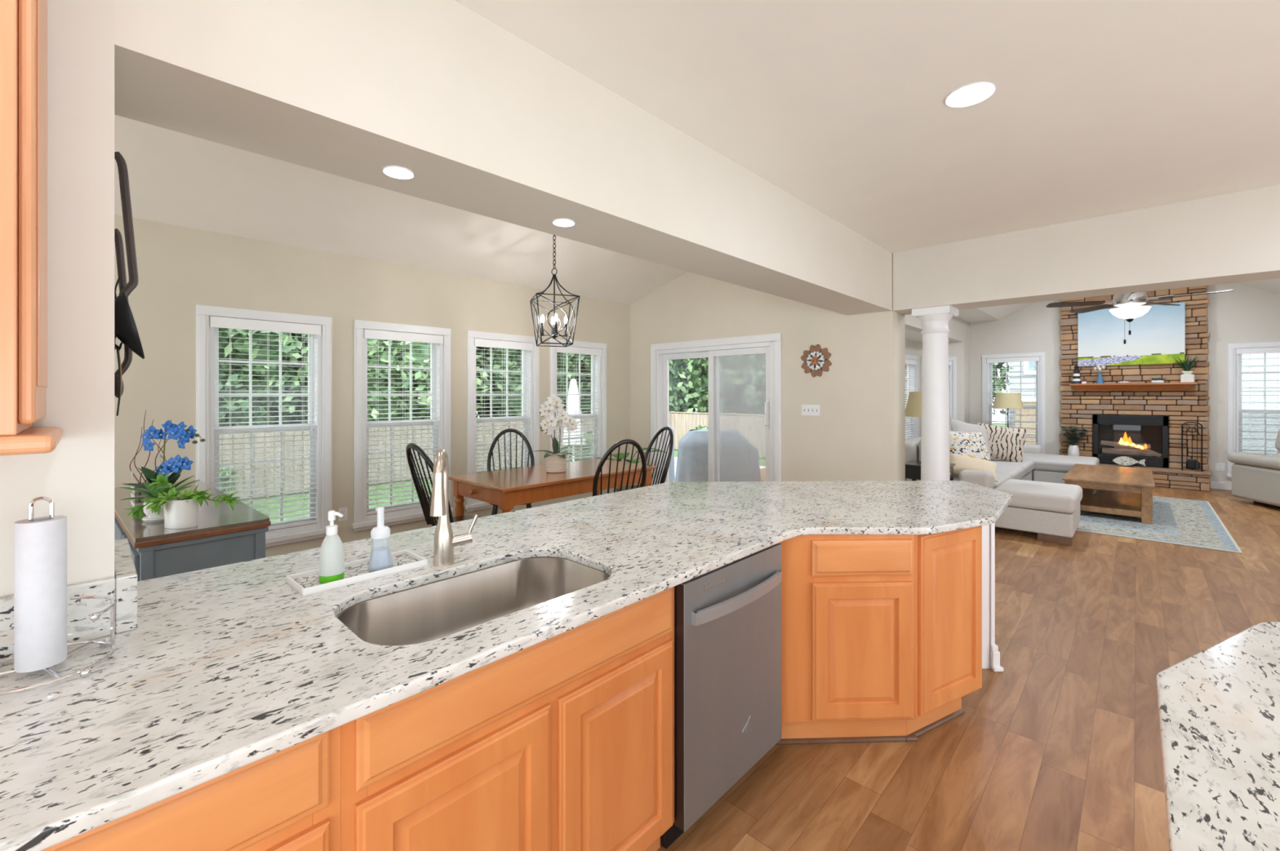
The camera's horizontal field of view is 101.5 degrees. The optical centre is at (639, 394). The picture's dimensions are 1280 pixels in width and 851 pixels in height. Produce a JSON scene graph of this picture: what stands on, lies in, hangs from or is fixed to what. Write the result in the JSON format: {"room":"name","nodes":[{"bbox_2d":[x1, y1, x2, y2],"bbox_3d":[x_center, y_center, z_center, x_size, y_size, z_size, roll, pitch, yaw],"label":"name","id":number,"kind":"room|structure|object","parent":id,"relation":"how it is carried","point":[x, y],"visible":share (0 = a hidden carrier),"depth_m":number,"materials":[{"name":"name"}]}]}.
{"room":"kitchen","nodes":[
{"label":"kitchen","id":0,"kind":"room"},
{"bbox_2d":[0,0,114,597],"bbox_3d":[-2.503,-0.495,0.129,0.425,3.900,3.338,0,0,44],"label":"wall","id":1,"kind":"structure","parent":0,"point":[77,475],"depth_m":1.15,"materials":[{"name":"paint"}]},
{"bbox_2d":[0,0,62,456],"bbox_3d":[-1.510,-0.472,0.604,0.358,1.145,1.124,0,0,44],"label":"upper cabinet","id":2,"kind":"object","parent":1,"relation":"attached to","point":[23,23],"visible":1,"depth_m":0.89,"materials":[{"name":"brown wood"}]},
{"bbox_2d":[114,228,132,398],"bbox_3d":[-1.413,-0.220,1.416,0.045,0.459,0.045,0,0,-2],"label":"wall decor","id":3,"kind":"object","parent":1,"relation":"attached to","point":[119,248],"visible":0.62,"depth_m":1.42,"materials":[{"name":"metal"}]},
{"bbox_2d":[114,151,144,359],"bbox_3d":[-1.332,-0.359,1.356,0.112,0.531,0.069,0,0,44],"label":"wall decor","id":4,"kind":"object","parent":1,"relation":"attached to","point":[126,331],"visible":0.93,"depth_m":1.35,"materials":[{"name":"metal"}]},
{"bbox_2d":[114,293,144,359],"bbox_3d":[-1.332,-0.177,1.356,0.112,0.167,0.069,0,0,44],"label":"spoon bowl","id":5,"kind":"object","parent":4,"relation":"on","point":[126,331],"depth_m":1.33,"materials":[{"name":"black metal"}]},
{"bbox_2d":[114,214,630,557],"bbox_3d":[-3.080,0.130,4.423,0.160,2.850,8.764,0,0,44],"label":"wall","id":6,"kind":"structure","parent":0,"point":[180,268],"depth_m":4.63,"materials":[{"name":"paint"}]},
{"bbox_2d":[195,304,332,547],"bbox_3d":[-3.105,0.285,4.357,0.175,1.940,0.955,0,0,44],"label":"window","id":7,"kind":"structure","parent":6,"relation":"in","point":[206,346],"depth_m":4.39,"materials":[{"name":"white paint"}]},
{"bbox_2d":[209,315,321,530],"bbox_3d":[-3.080,0.260,4.333,0.072,1.731,0.759,0,0,44],"label":"window blind","id":8,"kind":"object","parent":7,"relation":"attached to","point":[215,322],"visible":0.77,"depth_m":4.34,"materials":[{"name":"white plastic"}]},
{"bbox_2d":[351,320,453,531],"bbox_3d":[-2.340,0.285,5.161,0.175,1.940,0.955,0,0,44],"label":"window","id":9,"kind":"structure","parent":6,"relation":"in","point":[362,522],"depth_m":5.10,"materials":[{"name":"white paint"}]},
{"bbox_2d":[364,328,443,515],"bbox_3d":[-2.315,0.260,5.137,0.072,1.731,0.759,0,0,44],"label":"window blind","id":10,"kind":"object","parent":9,"relation":"attached to","point":[368,334],"visible":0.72,"depth_m":5.10,"materials":[{"name":"white plastic"}]},
{"bbox_2d":[465,330,539,511],"bbox_3d":[-1.573,0.285,5.968,0.175,1.940,0.955,0,0,44],"label":"window","id":11,"kind":"structure","parent":6,"relation":"in","point":[473,504],"depth_m":5.99,"materials":[{"name":"white paint"}]},
{"bbox_2d":[474,338,533,471],"bbox_3d":[-1.548,0.260,5.944,0.072,1.731,0.759,0,0,44],"label":"window blind","id":12,"kind":"object","parent":11,"relation":"attached to","point":[477,342],"visible":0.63,"depth_m":5.91,"materials":[{"name":"white plastic"}]},
{"bbox_2d":[550,338,606,462],"bbox_3d":[-0.821,0.285,6.759,0.175,1.940,0.955,0,0,44],"label":"window","id":13,"kind":"structure","parent":6,"relation":"in","point":[599,389],"depth_m":6.99,"materials":[{"name":"white paint"}]},
{"bbox_2d":[555,345,601,460],"bbox_3d":[-0.796,0.260,6.735,0.072,1.731,0.759,0,0,44],"label":"window blind","id":14,"kind":"object","parent":13,"relation":"attached to","point":[576,350],"visible":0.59,"depth_m":6.74,"materials":[{"name":"white plastic"}]},
{"bbox_2d":[114,115,686,305],"bbox_3d":[-1.919,-1.767,3.318,3.365,1.099,8.764,0,0,44],"label":"ceiling","id":15,"kind":"structure","parent":0,"point":[175,178],"depth_m":4.22,"materials":[{"name":"paint"}]},
{"bbox_2d":[529,235,579,347],"bbox_3d":[-0.777,-1.059,4.741,0.386,1.227,0.386,0,0,-20],"label":"lantern chandelier","id":16,"kind":"object","parent":15,"relation":"hanging from","point":[553,326],"visible":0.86,"depth_m":4.73,"materials":[{"name":"black metal"}]},
{"bbox_2d":[114,0,892,315],"bbox_3d":[0.448,-1.622,3.232,0.425,1.646,5.226,0,0,44],"label":"beam","id":17,"kind":"structure","parent":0,"point":[486,122],"depth_m":1.87,"materials":[{"name":"paint"}]},
{"bbox_2d":[454,0,1279,253],"bbox_3d":[1.296,-1.407,0.122,5.090,0.120,8.564,0,0,44],"label":"ceiling","id":18,"kind":"structure","parent":0,"point":[1095,108],"depth_m":2.32,"materials":[{"name":"paint"}]},
{"bbox_2d":[945,82,995,107],"bbox_3d":[1.481,-1.344,2.348,0.192,0.006,0.192,0,0,44],"label":"recessed light","id":19,"kind":"object","parent":18,"relation":"in","point":[969,95],"visible":1,"depth_m":2.35,"materials":[{"name":"white paint"}]},
{"bbox_2d":[905,338,917,438],"bbox_3d":[3.884,0.255,8.540,0.140,2.600,3.840,0,0,44],"label":"wall","id":20,"kind":"structure","parent":0,"point":[911,346],"depth_m":9.66,"materials":[{"name":"paint"}]},
{"bbox_2d":[905,354,918,439],"bbox_3d":[4.848,0.245,9.528,0.175,1.920,0.950,0,0,44],"label":"window","id":21,"kind":"structure","parent":20,"relation":"in","point":[907,357],"depth_m":9.77,"materials":[{"name":"white paint"}]},
{"bbox_2d":[911,305,958,480],"bbox_3d":[2.761,0.329,4.888,0.330,2.253,0.330,0,0,44],"label":"column","id":22,"kind":"structure","parent":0,"point":[935,432],"depth_m":4.79,"materials":[{"name":"white paint"}]},
{"bbox_2d":[905,314,969,423],"bbox_3d":[4.369,-0.020,7.885,0.535,2.950,6.430,0,0,44],"label":"wall","id":23,"kind":"structure","parent":0,"point":[959,329],"depth_m":9.92,"materials":[{"name":"paint"}]},
{"bbox_2d":[917,339,964,437],"bbox_3d":[5.677,0.255,9.949,0.910,2.600,0.140,0,0,-1],"label":"wall","id":24,"kind":"structure","parent":0,"point":[955,348],"depth_m":9.89,"materials":[{"name":"paint"}]},
{"bbox_2d":[920,356,956,431],"bbox_3d":[5.640,0.245,9.931,0.705,1.920,0.175,0,0,-1],"label":"window","id":25,"kind":"structure","parent":24,"relation":"in","point":[953,359],"depth_m":9.87,"materials":[{"name":"white paint"}]},
{"bbox_2d":[630,185,1279,485],"bbox_3d":[3.101,-0.545,4.567,8.600,4.200,0.366,0,0,44],"label":"wall","id":26,"kind":"structure","parent":0,"point":[858,434],"depth_m":4.99,"materials":[{"name":"paint"}]},
{"bbox_2d":[650,333,781,485],"bbox_3d":[0.913,0.388,6.500,1.939,2.135,0.210,0,0,44],"label":"door","id":27,"kind":"structure","parent":26,"relation":"in","point":[660,359],"depth_m":6.49,"materials":[{"name":"white paint"}]},
{"bbox_2d":[800,344,831,377],"bbox_3d":[1.840,-0.355,5.486,0.342,0.348,0.034,0,0,44],"label":"wall decoration","id":28,"kind":"object","parent":26,"relation":"attached to","point":[815,353],"visible":1,"depth_m":5.48,"materials":[{"name":"brown wood"}]},
{"bbox_2d":[656,467,1279,850],"bbox_3d":[2.339,1.515,3.875,8.750,0.120,15.440,0,0,44],"label":"floor","id":29,"kind":"structure","parent":0,"point":[1057,749],"depth_m":2.22,"materials":[{"name":"brown wood"}]},
{"bbox_2d":[41,725,341,850],"bbox_3d":[-0.924,1.014,0.959,0.599,0.883,0.515,0,0,44],"label":"base cabinet","id":30,"kind":"object","parent":29,"relation":"on","point":[289,799],"visible":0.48,"depth_m":0.84,"materials":[{"name":"brown wood"}]},
{"bbox_2d":[114,480,271,582],"bbox_3d":[-2.628,1.030,2.945,1.766,0.850,0.508,0,0,41],"label":"sideboard","id":31,"kind":"object","parent":29,"relation":"on","point":[223,535],"visible":0.13,"depth_m":2.42,"materials":[{"name":"grey paint"}]},
{"bbox_2d":[129,410,171,510],"bbox_3d":[-2.646,0.344,2.830,0.185,0.520,0.156,0,0,41],"label":"stems","id":32,"kind":"object","parent":31,"relation":"on","point":[134,503],"visible":0.4,"depth_m":2.81,"materials":[{"name":"plant"}]},
{"bbox_2d":[119,474,199,522],"bbox_3d":[-2.329,0.500,2.543,0.283,0.209,0.290,0,0,44],"label":"potted plant","id":33,"kind":"object","parent":31,"relation":"on","point":[151,517],"visible":0.53,"depth_m":2.49,"materials":[{"name":"green plant"}]},
{"bbox_2d":[123,420,205,497],"bbox_3d":[-2.434,0.367,2.711,0.383,0.475,0.176,0,0,-11],"label":"orchid","id":34,"kind":"object","parent":31,"relation":"on","point":[176,464],"visible":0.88,"depth_m":2.66,"materials":[{"name":"plant"}]},
{"bbox_2d":[123,473,239,528],"bbox_3d":[-2.072,0.482,2.374,0.471,0.246,0.161,0,0,-11],"label":"planter","id":35,"kind":"object","parent":31,"relation":"on","point":[181,512],"visible":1,"depth_m":2.36,"materials":[{"name":"white ceramic"}]},
{"bbox_2d":[405,443,481,526],"bbox_3d":[-1.457,0.904,4.009,0.465,1.106,0.622,0,0,43],"label":"dining chair","id":36,"kind":"object","parent":29,"relation":"on","point":[425,506],"visible":0.37,"depth_m":3.91,"materials":[{"name":"black paint"}]},
{"bbox_2d":[341,586,674,850],"bbox_3d":[-0.421,1.014,1.488,0.599,0.883,0.947,0,0,44],"label":"base cabinet","id":37,"kind":"object","parent":29,"relation":"on","point":[565,741],"visible":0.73,"depth_m":1.24,"materials":[{"name":"brown wood"}]},
{"bbox_2d":[0,480,1013,850],"bbox_3d":[-0.043,0.556,1.819,1.659,0.030,4.977,0,0,44],"label":"countertop","id":38,"kind":"structure","parent":37,"relation":"on","point":[223,670],"depth_m":1.15,"materials":[{"name":"stone"}]},
{"bbox_2d":[0,497,115,695],"bbox_3d":[-1.167,0.370,1.018,0.207,0.342,0.206,0,0,44],"label":"paper towel holder","id":39,"kind":"object","parent":38,"relation":"on","point":[86,672],"visible":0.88,"depth_m":1.03,"materials":[{"name":"silver metal"}]},
{"bbox_2d":[13,515,66,673],"bbox_3d":[-1.167,0.384,1.018,0.068,0.281,0.068,0,0,44],"label":"paper towel roll","id":40,"kind":"object","parent":39,"relation":"on","point":[40,545],"visible":0.98,"depth_m":0.99,"materials":[{"name":"white paper"}]},
{"bbox_2d":[114,538,137,633],"bbox_3d":[-1.330,0.478,1.344,0.444,0.126,0.036,0,0,44],"label":"backsplash","id":41,"kind":"object","parent":38,"relation":"on","point":[125,571],"visible":0.76,"depth_m":1.20,"materials":[{"name":"stone"}]},
{"bbox_2d":[286,550,427,596],"bbox_3d":[-0.845,0.531,1.579,0.156,0.020,0.344,0,0,42],"label":"soap tray","id":42,"kind":"object","parent":38,"relation":"on","point":[307,583],"visible":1,"depth_m":1.55,"materials":[{"name":"white ceramic"}]},
{"bbox_2d":[319,510,344,584],"bbox_3d":[-0.884,0.434,1.501,0.066,0.200,0.063,0,0,9],"label":"soap dispenser","id":43,"kind":"object","parent":42,"relation":"on","point":[331,555],"visible":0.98,"depth_m":1.48,"materials":[{"name":"white plastic"}]},
{"bbox_2d":[319,533,344,577],"bbox_3d":[-0.885,0.454,1.501,0.063,0.116,0.063,0,0,9],"label":"bottle","id":44,"kind":"object","parent":43,"relation":"on","point":[331,555],"depth_m":1.48,"materials":[{"name":"white plastic"}]},
{"bbox_2d":[368,506,393,571],"bbox_3d":[-0.799,0.441,1.610,0.065,0.188,0.065,0,0,1],"label":"soap dispenser","id":45,"kind":"object","parent":42,"relation":"on","point":[381,531],"visible":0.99,"depth_m":1.60,"materials":[{"name":"white"}]},
{"bbox_2d":[368,537,393,571],"bbox_3d":[-0.799,0.485,1.610,0.065,0.098,0.065,0,0,-44],"label":"bottle","id":46,"kind":"object","parent":45,"relation":"on","point":[386,557],"depth_m":1.61,"materials":[{"name":"white"}]},
{"bbox_2d":[429,448,478,567],"bbox_3d":[-0.610,0.354,1.630,0.116,0.373,0.215,0,0,14],"label":"kitchen faucet","id":47,"kind":"object","parent":38,"relation":"on","point":[445,542],"visible":1,"depth_m":1.65,"materials":[{"name":"silver metal"}]},
{"bbox_2d":[336,556,609,645],"bbox_3d":[-0.433,0.676,1.482,0.460,0.210,0.760,0,0,44],"label":"sink","id":48,"kind":"object","parent":38,"relation":"in","point":[437,610],"visible":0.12,"depth_m":1.65,"materials":[{"name":"metal"}]},
{"bbox_2d":[487,428,534,515],"bbox_3d":[-1.258,0.904,5.129,0.465,1.106,0.622,0,0,-16],"label":"dining chair","id":49,"kind":"object","parent":29,"relation":"on","point":[495,509],"visible":0.47,"depth_m":5.33,"materials":[{"name":"black paint"}]},
{"bbox_2d":[448,458,656,516],"bbox_3d":[-0.742,1.075,4.752,0.875,0.760,1.715,0,0,44],"label":"dining table","id":50,"kind":"object","parent":29,"relation":"on","point":[506,489],"visible":0.58,"depth_m":4.38,"materials":[{"name":"brown wood"}]},
{"bbox_2d":[532,393,578,473],"bbox_3d":[-0.765,0.340,4.670,0.337,0.708,0.298,0,0,44],"label":"orchid","id":51,"kind":"object","parent":50,"relation":"on","point":[556,460],"visible":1,"depth_m":4.66,"materials":[{"name":"white plant"}]},
{"bbox_2d":[592,439,646,496],"bbox_3d":[-0.231,0.904,4.382,0.465,1.106,0.622,0,0,-26],"label":"dining chair","id":52,"kind":"object","parent":29,"relation":"on","point":[599,469],"visible":0.3,"depth_m":4.16,"materials":[{"name":"black paint"}]},
{"bbox_2d":[615,426,673,492],"bbox_3d":[0.051,0.904,5.577,0.622,1.106,0.465,0,0,-32],"label":"dining chair","id":53,"kind":"object","parent":29,"relation":"on","point":[670,445],"visible":0.46,"depth_m":5.64,"materials":[{"name":"black paint"}]},
{"bbox_2d":[662,543,782,848],"bbox_3d":[0.154,1.021,2.024,0.624,0.864,0.613,0,0,44],"label":"dishwasher","id":54,"kind":"object","parent":29,"relation":"on","point":[728,618],"visible":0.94,"depth_m":1.76,"materials":[{"name":"silver metal"}]},
{"bbox_2d":[777,534,917,745],"bbox_3d":[0.854,1.016,2.309,0.607,0.887,0.369,0,0,-2],"label":"base cabinet","id":55,"kind":"object","parent":29,"relation":"on","point":[848,600],"visible":0.78,"depth_m":2.13,"materials":[{"name":"brown wood"}]},
{"bbox_2d":[904,525,982,742],"bbox_3d":[1.281,1.016,2.395,0.489,0.887,0.319,0,0,-29],"label":"base cabinet","id":56,"kind":"object","parent":29,"relation":"on","point":[948,566],"visible":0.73,"depth_m":2.24,"materials":[{"name":"brown wood"}]},
{"bbox_2d":[982,523,1003,671],"bbox_3d":[1.750,1.014,2.846,0.312,0.883,0.220,0,0,-1],"label":"pilaster","id":57,"kind":"object","parent":29,"relation":"on","point":[990,653],"visible":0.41,"depth_m":2.77,"materials":[{"name":"white paint"}]},
{"bbox_2d":[905,424,1099,546],"bbox_3d":[5.114,0.990,7.333,1.845,0.930,4.725,0,0,44],"label":"sectional sofa","id":58,"kind":"object","parent":29,"relation":"on","point":[1042,504],"visible":0.39,"depth_m":5.46,"materials":[{"name":"grey fabric"}]},
{"bbox_2d":[916,473,1012,488],"bbox_3d":[4.007,1.071,6.456,0.850,0.163,0.960,0,0,44],"label":"seat cushion","id":59,"kind":"object","parent":58,"relation":"on","point":[1002,478],"depth_m":6.22,"materials":[{"name":"grey fabric"}]},
{"bbox_2d":[949,431,991,475],"bbox_3d":[4.026,0.720,6.411,0.658,0.572,0.288,0,0,-15],"label":"throw pillow","id":60,"kind":"object","parent":58,"relation":"on","point":[972,445],"visible":0.57,"depth_m":6.37,"materials":[{"name":"white fabric"}]},
{"bbox_2d":[950,417,990,457],"bbox_3d":[4.769,0.665,7.540,0.723,0.655,0.284,0,0,-13],"label":"throw pillow","id":61,"kind":"object","parent":58,"relation":"on","point":[956,425],"visible":0.34,"depth_m":7.53,"materials":[{"name":"grey fabric"}]},
{"bbox_2d":[949,454,997,482],"bbox_3d":[3.892,0.855,6.124,0.526,0.277,0.246,0,0,24],"label":"throw pillow","id":62,"kind":"object","parent":58,"relation":"on","point":[962,463],"visible":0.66,"depth_m":6.08,"materials":[{"name":"beige fabric"}]},
{"bbox_2d":[977,422,1027,462],"bbox_3d":[5.404,0.725,7.860,0.698,0.592,0.282,0,0,33],"label":"throw pillow","id":63,"kind":"object","parent":58,"relation":"on","point":[1006,444],"visible":0.71,"depth_m":7.75,"materials":[{"name":"beige fabric"}]},
{"bbox_2d":[995,464,1024,479],"bbox_3d":[4.679,1.071,7.163,0.850,0.163,0.970,0,0,44],"label":"seat cushion","id":64,"kind":"object","parent":58,"relation":"on","point":[1017,473],"depth_m":6.90,"materials":[{"name":"grey fabric"}]},
{"bbox_2d":[990,457,1034,476],"bbox_3d":[5.348,1.071,7.865,0.850,0.163,0.950,0,0,44],"label":"seat cushion","id":65,"kind":"object","parent":58,"relation":"on","point":[1028,465],"depth_m":7.58,"materials":[{"name":"grey fabric"}]},
{"bbox_2d":[994,479,1082,513],"bbox_3d":[4.233,1.067,5.562,0.680,0.173,0.945,0,0,44],"label":"cushion","id":66,"kind":"object","parent":58,"relation":"on","point":[1028,496],"depth_m":5.27,"materials":[{"name":"grey fabric"}]},
{"bbox_2d":[1023,453,1099,472],"bbox_3d":[6.325,1.071,8.392,1.540,0.163,1.120,0,0,44],"label":"cushion","id":67,"kind":"object","parent":58,"relation":"on","point":[1043,463],"depth_m":7.90,"materials":[{"name":"grey fabric"}]},
{"bbox_2d":[1058,285,1213,491],"bbox_3d":[8.016,-0.180,8.567,1.830,3.270,0.414,0,0,44],"label":"fireplace","id":68,"kind":"object","parent":29,"relation":"on","point":[1078,408],"visible":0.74,"depth_m":8.37,"materials":[{"name":"stone"}]},
{"bbox_2d":[1093,414,1168,467],"bbox_3d":[8.105,0.755,8.658,0.902,0.822,0.142,0,0,44],"label":"fireplace insert","id":69,"kind":"object","parent":68,"relation":"on","point":[1137,437],"visible":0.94,"depth_m":8.62,"materials":[{"name":"black metal"}]},
{"bbox_2d":[1077,302,1185,366],"bbox_3d":[8.055,-0.966,8.615,1.285,0.955,0.035,0,0,44],"label":"landscape painting","id":70,"kind":"object","parent":68,"relation":"attached to","point":[1157,336],"visible":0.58,"depth_m":8.56},
{"bbox_2d":[1069,382,1197,391],"bbox_3d":[8.014,-0.122,8.557,1.510,0.125,0.175,0,0,44],"label":"mantel shelf","id":71,"kind":"object","parent":68,"relation":"attached to","point":[1137,386],"visible":1,"depth_m":8.50,"materials":[{"name":"brown wood"}]},
{"bbox_2d":[1075,496,1242,553],"bbox_3d":[5.723,1.448,6.743,2.400,0.012,3.160,0,0,44],"label":"area rug","id":72,"kind":"object","parent":29,"relation":"on","point":[1179,522],"visible":0.44,"depth_m":5.74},
{"bbox_2d":[1062,463,1155,524],"bbox_3d":[6.017,1.225,6.698,0.800,0.435,1.800,0,0,44],"label":"coffee table","id":73,"kind":"object","parent":72,"relation":"on","point":[1109,490],"visible":0.78,"depth_m":6.26,"materials":[{"name":"brown wood"}]},
{"bbox_2d":[1080,488,1141,517],"bbox_3d":[6.017,1.350,6.698,0.740,0.065,1.740,0,0,44],"label":"shelf","id":74,"kind":"object","parent":73,"relation":"attached to","point":[1109,502],"depth_m":6.39,"materials":[{"name":"brown wood"}]},
{"bbox_2d":[1226,429,1279,508],"bbox_3d":[8.459,0.921,6.690,1.040,1.068,0.840,0,0,14],"label":"sofa","id":75,"kind":"object","parent":29,"relation":"on","point":[1255,477],"visible":1,"depth_m":6.75,"materials":[{"name":"beige fabric"}]},
{"bbox_3d":[6.668,1.115,9.474,0.457,0.680,0.450,0,0,44],"label":"end table","id":76,"kind":"object","parent":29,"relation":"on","visible":0},
{"bbox_2d":[992,390,1023,427],"bbox_3d":[6.645,0.349,9.440,0.464,0.850,0.464,0,0,44],"label":"table lamp","id":77,"kind":"object","parent":76,"relation":"on","point":[1007,401],"visible":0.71,"depth_m":9.29,"materials":[{"name":"beige fabric"}]},
{"bbox_3d":[1.338,1.013,0.370,1.270,0.884,1.420,0,0,44],"label":"cabinet","id":78,"kind":"object","parent":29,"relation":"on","visible":0},
{"bbox_2d":[1156,622,1279,850],"bbox_3d":[1.349,0.556,0.383,1.373,0.030,1.515,0,0,44],"label":"countertop","id":79,"kind":"structure","parent":78,"relation":"on","point":[1219,706],"depth_m":0.80,"materials":[{"name":"stone"}]},
{"bbox_2d":[955,278,1279,323],"bbox_3d":[6.378,-1.870,6.127,6.000,1.050,6.610,0,0,44],"label":"ceiling","id":80,"kind":"structure","parent":0,"point":[993,313],"depth_m":9.13,"materials":[{"name":"paint"}]},
{"bbox_2d":[1046,289,1234,344],"bbox_3d":[4.684,-1.370,4.968,1.265,1.770,1.252,0,0,44],"label":"ceiling fan","id":81,"kind":"object","parent":80,"relation":"hanging from","point":[1129,304],"visible":0.77,"depth_m":4.97,"materials":[{"name":"white"}]},
{"bbox_2d":[969,283,1279,488],"bbox_3d":[8.585,-0.445,8.437,5.985,4.000,0.180,0,0,44],"label":"wall","id":82,"kind":"structure","parent":0,"point":[1245,314],"depth_m":8.09,"materials":[{"name":"paint"}]},
{"bbox_2d":[982,352,1045,453],"bbox_3d":[7.036,0.233,9.858,1.010,2.005,0.175,0,0,44],"label":"window","id":83,"kind":"structure","parent":82,"relation":"in","point":[1040,375],"depth_m":9.70,"materials":[{"name":"white paint"}]},
{"bbox_2d":[986,356,1039,444],"bbox_3d":[7.012,0.207,9.833,0.814,1.796,0.072,0,0,44],"label":"window blind","id":84,"kind":"object","parent":83,"relation":"attached to","point":[1034,359],"visible":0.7,"depth_m":9.77,"materials":[{"name":"white plastic"}]},
{"bbox_2d":[1226,342,1279,479],"bbox_3d":[9.347,0.258,7.661,1.012,2.055,0.175,0,0,44],"label":"window","id":85,"kind":"structure","parent":82,"relation":"in","point":[1234,366],"depth_m":7.91,"materials":[{"name":"white paint"}]},
{"bbox_2d":[1235,346,1279,453],"bbox_3d":[9.323,0.232,7.636,0.816,1.846,0.072,0,0,44],"label":"window blind","id":86,"kind":"object","parent":85,"relation":"attached to","point":[1258,350],"visible":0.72,"depth_m":7.76,"materials":[{"name":"white plastic"}]},
{"bbox_3d":[0.232,1.014,2.131,1.411,0.883,3.324,0,0,44],"label":"wall","id":87,"kind":"structure","parent":0,"visible":0},
{"bbox_2d":[0,577,115,659],"bbox_3d":[-1.617,0.478,0.736,0.022,0.126,1.239,0,0,44],"label":"backsplash","id":88,"kind":"structure","parent":87,"relation":"attached to","point":[80,628],"depth_m":1.14,"materials":[{"name":"stone"}]},
{"label":"outside","id":89,"kind":"structure","parent":0,"visible":0},
{"bbox_2d":[232,416,1007,523],"bbox_3d":[-1.989,1.905,8.792,75.000,0.200,70.000,0,0,44],"label":"lawn","id":90,"kind":"structure","parent":89,"point":[762,460],"depth_m":9.03,"materials":[{"name":"green plant"}]},
{"bbox_2d":[218,328,307,474],"bbox_3d":[-9.066,-2.486,10.835,4.483,9.034,4.215,0,0,-13],"label":"tree","id":91,"kind":"object","parent":90,"relation":"on","point":[260,354],"visible":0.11,"depth_m":10.75,"materials":[{"name":"green plant"}]},
{"bbox_2d":[253,333,307,457],"bbox_3d":[-10.098,-4.162,14.509,6.148,12.308,5.775,0,0,1],"label":"tree","id":92,"kind":"object","parent":90,"relation":"on","point":[304,384],"visible":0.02,"depth_m":14.04,"materials":[{"name":"green plant"}]},
{"bbox_2d":[301,338,488,423],"bbox_3d":[-5.913,-1.957,13.266,4.346,7.969,4.095,0,0,32],"label":"tree","id":93,"kind":"object","parent":90,"relation":"on","point":[423,362],"visible":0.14,"depth_m":12.20,"materials":[{"name":"green plant"}]},
{"bbox_2d":[219,412,671,500],"bbox_3d":[-4.882,1.175,10.887,0.140,1.260,17.151,0,0,44],"label":"fence","id":94,"kind":"object","parent":90,"relation":"on","point":[393,428],"visible":0.09,"depth_m":10.34,"materials":[{"name":"beige wood"}]},
{"bbox_2d":[475,346,586,417],"bbox_3d":[-4.169,-2.701,16.758,4.708,9.485,4.426,0,0,-21],"label":"tree","id":95,"kind":"object","parent":90,"relation":"on","point":[560,378],"visible":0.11,"depth_m":15.35,"materials":[{"name":"green plant"}]},
{"bbox_2d":[556,354,591,413],"bbox_3d":[-2.021,-2.522,20.225,4.998,9.165,4.709,0,0,30],"label":"tree","id":96,"kind":"object","parent":90,"relation":"on","point":[585,380],"visible":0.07,"depth_m":18.85,"materials":[{"name":"green plant"}]},
{"bbox_2d":[669,357,708,413],"bbox_3d":[0.610,-2.785,19.535,4.729,9.467,4.442,0,0,-14],"label":"tree","id":97,"kind":"object","parent":90,"relation":"on","point":[674,366],"visible":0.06,"depth_m":18.27,"materials":[{"name":"green plant"}]},
{"bbox_2d":[671,357,753,415],"bbox_3d":[3.447,-2.710,19.420,5.215,9.563,4.914,0,0,0],"label":"tree","id":98,"kind":"object","parent":90,"relation":"on","point":[731,402],"visible":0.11,"depth_m":18.18,"materials":[{"name":"green plant"}]},
{"bbox_2d":[670,411,765,457],"bbox_3d":[3.819,1.175,14.446,7.726,1.260,0.140,0,0,44],"label":"fence","id":99,"kind":"object","parent":90,"relation":"on","point":[752,428],"visible":0.2,"depth_m":15.41,"materials":[{"name":"beige wood"}]},
{"bbox_2d":[671,457,765,482],"bbox_3d":[0.773,1.660,9.810,6.000,0.290,4.316,0,0,44],"label":"patio","id":100,"kind":"structure","parent":90,"relation":"on","point":[675,458],"depth_m":11.15,"materials":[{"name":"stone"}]},
{"bbox_2d":[562,379,584,462],"bbox_3d":[-1.190,0.615,9.342,0.500,1.800,0.500,0,0,44],"label":"patio umbrella","id":101,"kind":"object","parent":100,"relation":"on","point":[573,400],"visible":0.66,"depth_m":9.26,"materials":[{"name":"white fabric"}]},
{"bbox_2d":[675,429,760,482],"bbox_3d":[1.272,1.040,8.525,1.416,0.950,0.680,0,0,4],"label":"covered grill","id":102,"kind":"object","parent":100,"relation":"on","point":[739,458],"visible":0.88,"depth_m":8.22,"materials":[{"name":"grey plastic"}]},
{"bbox_2d":[720,353,765,416],"bbox_3d":[5.013,-2.522,17.005,4.998,9.165,4.709,0,0,-45],"label":"tree","id":103,"kind":"object","parent":90,"relation":"on","point":[748,371],"visible":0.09,"depth_m":16.38,"materials":[{"name":"green plant"}]},
{"bbox_2d":[905,362,1013,414],"bbox_3d":[8.462,-2.555,15.037,4.220,8.994,4.492,0,0,-43],"label":"tree","id":104,"kind":"object","parent":90,"relation":"on","point":[998,383],"visible":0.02,"depth_m":14.02,"materials":[{"name":"green plant"}]},
{"bbox_2d":[1015,398,1035,444],"bbox_3d":[9.286,0.945,12.145,0.920,1.720,1.400,0,0,44],"label":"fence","id":105,"kind":"object","parent":90,"relation":"on","point":[1025,401],"visible":0.16,"depth_m":11.81,"materials":[{"name":"beige wood"}]},
{"bbox_2d":[1008,353,1279,456],"bbox_3d":[14.055,-1.895,13.198,7.620,7.400,6.100,0,0,44],"label":"house","id":106,"kind":"structure","parent":90,"relation":"on","point":[1025,365],"depth_m":10.74,"materials":[{"name":"white"}]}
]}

